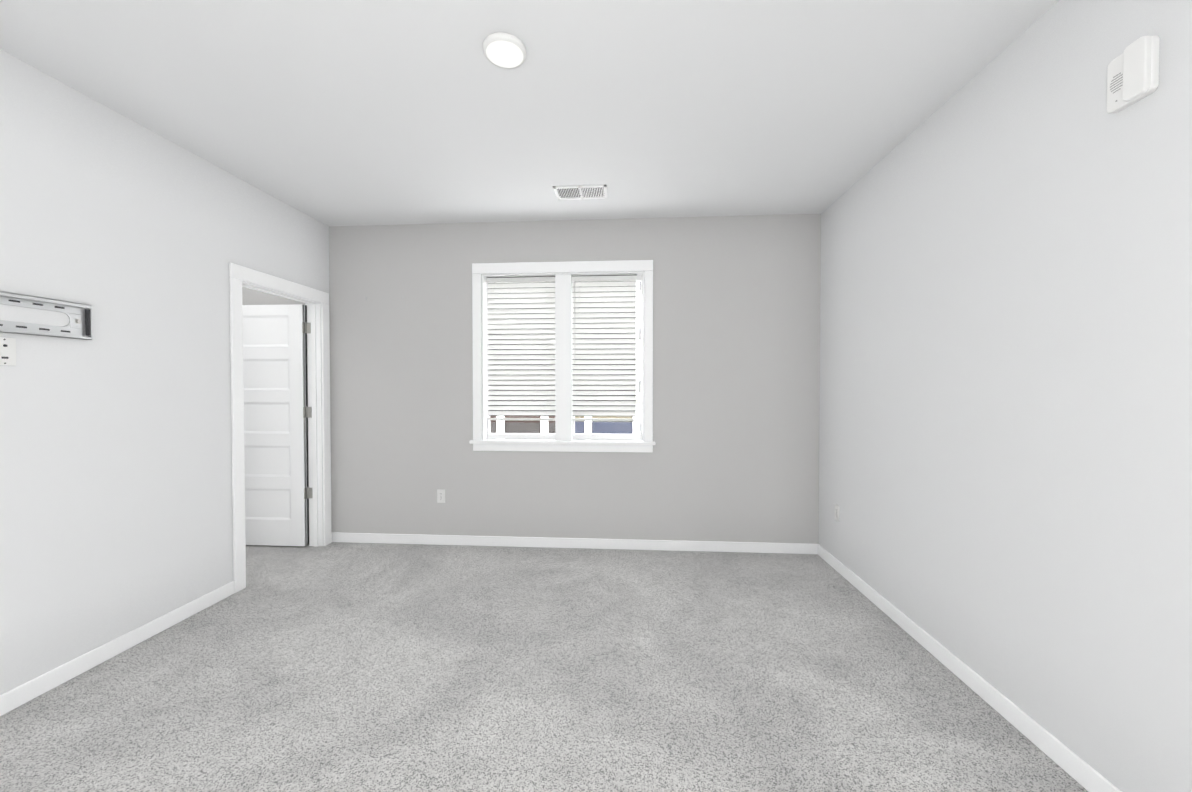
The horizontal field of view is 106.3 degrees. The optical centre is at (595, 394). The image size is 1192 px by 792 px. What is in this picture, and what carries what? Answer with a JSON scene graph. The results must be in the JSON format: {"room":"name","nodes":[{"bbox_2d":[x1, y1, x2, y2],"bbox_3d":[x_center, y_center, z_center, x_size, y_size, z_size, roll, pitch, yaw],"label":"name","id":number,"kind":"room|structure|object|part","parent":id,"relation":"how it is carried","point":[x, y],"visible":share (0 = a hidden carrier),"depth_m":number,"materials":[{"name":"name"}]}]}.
{"room":"living room","nodes":[
{"label":"living room","id":0,"kind":"room"},
{"bbox_2d":[0,49,331,694],"bbox_3d":[-2.557,-0.041,1.188,0.120,2.740,5.418,0,1,4],"label":"wall","id":1,"kind":"structure","parent":0,"point":[116,517],"depth_m":2.24,"materials":[{"name":"grey paint"}]},
{"bbox_2d":[0,337,15,365],"bbox_3d":[-2.444,-0.179,1.848,0.012,0.115,0.070,0,1,4],"label":"outlet plate","id":2,"kind":"object","parent":1,"relation":"attached to","point":[7,351],"visible":1,"depth_m":1.86,"materials":[{"name":"white plastic"}]},
{"bbox_2d":[0,291,91,339],"bbox_3d":[-2.449,-0.338,1.712,0.022,0.166,0.850,0,1,4],"label":"bracket","id":3,"kind":"object","parent":1,"relation":"attached to","point":[79,325],"visible":1,"depth_m":2.00,"materials":[{"name":"silver metal"}]},
{"bbox_2d":[0,581,234,715],"bbox_3d":[-2.520,1.294,0.775,0.013,0.085,4.316,0,1,4],"label":"baseboard","id":4,"kind":"structure","parent":1,"relation":"attached to","point":[24,693],"depth_m":2.20,"materials":[{"name":"white paint"}]},
{"bbox_2d":[242,304,306,545],"bbox_3d":[-2.833,0.260,3.787,0.766,2.030,0.187,0,1,4],"label":"door","id":5,"kind":"structure","parent":1,"relation":"in","point":[274,379],"depth_m":3.77,"materials":[{"name":"white paint"}]},
{"bbox_2d":[229,263,330,592],"bbox_3d":[-2.404,0.214,3.390,0.156,2.158,0.953,0,1,4],"label":"door frame","id":6,"kind":"structure","parent":1,"relation":"attached to","point":[238,274],"depth_m":3.66,"materials":[{"name":"white paint"}]},
{"bbox_2d":[302,305,312,544],"bbox_3d":[-2.429,0.261,3.765,0.050,2.028,0.041,0,1,4],"label":"door hinge","id":7,"kind":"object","parent":1,"relation":"in","point":[307,426],"depth_m":3.78,"materials":[{"name":"grey metal"}]},
{"bbox_3d":[-2.429,0.132,3.761,0.050,1.491,0.038,0,1,4],"label":"door hinge set","id":8,"kind":"part","parent":7,"relation":"part of","materials":[{"name":"silver metal"}]},
{"bbox_2d":[0,0,1058,225],"bbox_3d":[-1.159,-1.460,1.147,5.811,0.100,5.578,0,1,4],"label":"ceiling","id":9,"kind":"structure","parent":0,"point":[358,112],"depth_m":2.09,"materials":[{"name":"white paint"}]},
{"bbox_2d":[483,32,525,68],"bbox_3d":[-0.375,-1.408,1.837,0.176,0.027,0.176,0,1,4],"label":"flush light","id":10,"kind":"object","parent":9,"relation":"attached to","point":[506,54],"depth_m":1.81,"materials":[{"name":"white glass"}]},
{"bbox_2d":[553,185,607,199],"bbox_3d":[-0.106,-1.438,3.181,0.370,0.010,0.210,0,1,4],"label":"ceiling vent","id":11,"kind":"object","parent":9,"relation":"in","point":[579,192],"visible":1,"depth_m":3.18,"materials":[{"name":"white metal"}]},
{"bbox_2d":[242,214,820,543],"bbox_3d":[-0.971,-0.085,3.873,5.811,2.740,0.160,0,1,4],"label":"wall","id":12,"kind":"structure","parent":0,"point":[733,456],"depth_m":3.73,"materials":[{"name":"grey paint"}]},
{"bbox_2d":[437,489,444,502],"bbox_3d":[-1.327,0.868,3.829,0.070,0.115,0.008,0,1,4],"label":"outlet","id":13,"kind":"object","parent":12,"relation":"attached to","point":[439,496],"visible":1,"depth_m":3.83,"materials":[{"name":"white plastic"}]},
{"bbox_2d":[469,439,655,444],"bbox_3d":[-0.285,0.398,3.778,1.558,0.026,0.140,0,1,4],"label":"stool","id":14,"kind":"object","parent":12,"relation":"attached to","point":[553,441],"visible":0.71,"depth_m":3.72,"materials":[{"name":"white paint"}]},
{"bbox_2d":[472,260,652,452],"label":"window frame","id":15,"kind":"structure","parent":12,"relation":"in","point":[479,269],"depth_m":3.72,"materials":[{"name":"white paint"}]},
{"bbox_2d":[487,275,554,420],"bbox_3d":[-0.635,-0.393,3.814,0.586,1.222,0.056,0,1,4],"label":"window blind","id":16,"kind":"object","parent":15,"relation":"attached to","point":[521,344],"visible":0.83,"depth_m":3.81,"materials":[{"name":"plastic"}]},
{"bbox_2d":[487,276,642,439],"bbox_3d":[-0.276,-0.312,3.863,1.346,1.391,0.055,0,1,4],"label":"window","id":17,"kind":"structure","parent":15,"relation":"in","point":[575,436],"depth_m":3.84,"materials":[{"name":"white plastic"}]},
{"bbox_2d":[572,274,636,420],"bbox_3d":[0.070,-0.392,3.765,0.542,1.222,0.056,0,1,4],"label":"window blind","id":18,"kind":"object","parent":15,"relation":"attached to","point":[604,374],"visible":1,"depth_m":3.76,"materials":[{"name":"plastic"}]},
{"bbox_2d":[574,281,574,363],"bbox_3d":[-0.178,-0.608,3.748,0.008,0.690,0.010,0,1,4],"label":"blind wand","id":19,"kind":"object","parent":18,"relation":"hanging from","point":[574,322],"visible":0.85,"depth_m":3.75,"materials":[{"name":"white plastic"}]},
{"bbox_2d":[331,532,815,553],"bbox_3d":[-0.265,1.245,3.756,4.100,0.085,0.018,0,1,4],"label":"baseboard","id":20,"kind":"structure","parent":12,"relation":"attached to","point":[467,540],"depth_m":3.74,"materials":[{"name":"white paint"}]},
{"bbox_2d":[0,542,1087,791],"bbox_3d":[-1.159,1.379,1.194,5.811,0.100,5.578,0,1,4],"label":"floor","id":21,"kind":"structure","parent":0,"point":[338,666],"depth_m":1.98,"materials":[{"name":"carpet"}]},
{"bbox_2d":[818,0,1191,791],"bbox_3d":[1.674,-0.036,0.894,0.120,2.740,5.418,0,1,4],"label":"wall","id":22,"kind":"structure","parent":0,"point":[1006,372],"depth_m":1.68,"materials":[{"name":"grey paint"}]},
{"bbox_2d":[834,504,839,521],"bbox_3d":[1.776,0.870,3.296,0.008,0.115,0.070,0,1,4],"label":"outlet","id":23,"kind":"object","parent":22,"relation":"attached to","point":[837,514],"visible":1,"depth_m":3.28,"materials":[{"name":"white plastic"}]},
{"bbox_2d":[816,544,1121,791],"bbox_3d":[1.612,1.290,0.980,0.013,0.085,5.298,0,1,4],"label":"baseboard","id":24,"kind":"structure","parent":22,"relation":"attached to","point":[1070,762],"depth_m":1.89,"materials":[{"name":"white paint"}]},
{"bbox_2d":[1107,36,1159,112],"bbox_3d":[1.628,-0.974,1.366,0.040,0.165,0.125,0,1,4],"label":"fire alarm","id":25,"kind":"object","parent":22,"relation":"attached to","point":[1133,73],"visible":1,"depth_m":1.34,"materials":[{"name":"white plastic"}]},
{"bbox_2d":[1110,72,1122,101],"bbox_3d":[1.628,-0.958,1.397,0.001,0.084,0.040,0,1,4],"label":"grille","id":26,"kind":"object","parent":25,"relation":"attached to","point":[1116,78],"depth_m":1.40,"materials":[{"name":"grey plastic"}]},
{"label":"outside","id":27,"kind":"structure","parent":0,"visible":0},
{"bbox_3d":[2.232,3.903,33.287,45.000,0.200,53.152,0,1,4],"label":"ground","id":28,"kind":"structure","parent":27,"visible":0},
{"bbox_2d":[490,416,554,422],"bbox_3d":[-4.020,2.142,13.216,7.300,3.980,6.000,0,1,4],"label":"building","id":29,"kind":"structure","parent":28,"relation":"on","point":[521,417],"depth_m":10.02,"materials":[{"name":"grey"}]},
{"bbox_2d":[490,422,554,432],"bbox_3d":[-4.245,2.396,9.977,7.300,3.580,0.100,0,1,4],"label":"fence","id":30,"kind":"object","parent":28,"relation":"on","point":[518,428],"depth_m":9.72,"materials":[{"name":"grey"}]},
{"bbox_2d":[497,404,639,433],"bbox_3d":[-0.604,2.192,9.571,3.060,4.000,0.100,0,1,4],"label":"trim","id":31,"kind":"structure","parent":28,"relation":"on","point":[636,429],"depth_m":9.47,"materials":[{"name":"white"}]},
{"bbox_2d":[572,421,640,439],"bbox_3d":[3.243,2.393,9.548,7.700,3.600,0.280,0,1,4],"label":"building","id":32,"kind":"structure","parent":28,"relation":"on","point":[616,428],"depth_m":9.59,"materials":[{"name":"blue"}]},
{"bbox_2d":[575,398,640,421],"bbox_3d":[3.462,2.151,12.697,7.700,3.980,6.000,0,1,4],"label":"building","id":33,"kind":"structure","parent":28,"relation":"on","point":[638,400],"depth_m":9.89,"materials":[{"name":"white"}]},
{"bbox_2d":[636,282,642,397],"bbox_3d":[3.422,-2.372,28.666,16.000,12.500,6.000,0,1,4],"label":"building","id":34,"kind":"structure","parent":28,"relation":"on","point":[638,366],"depth_m":25.72,"materials":[{"name":"white"}]},
{"bbox_2d":[639,282,642,392],"bbox_3d":[2.054,-1.948,25.710,5.400,9.470,0.100,0,1,4],"label":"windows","id":35,"kind":"structure","parent":34,"relation":"attached to","point":[640,338],"depth_m":25.60,"materials":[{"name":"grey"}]}
]}

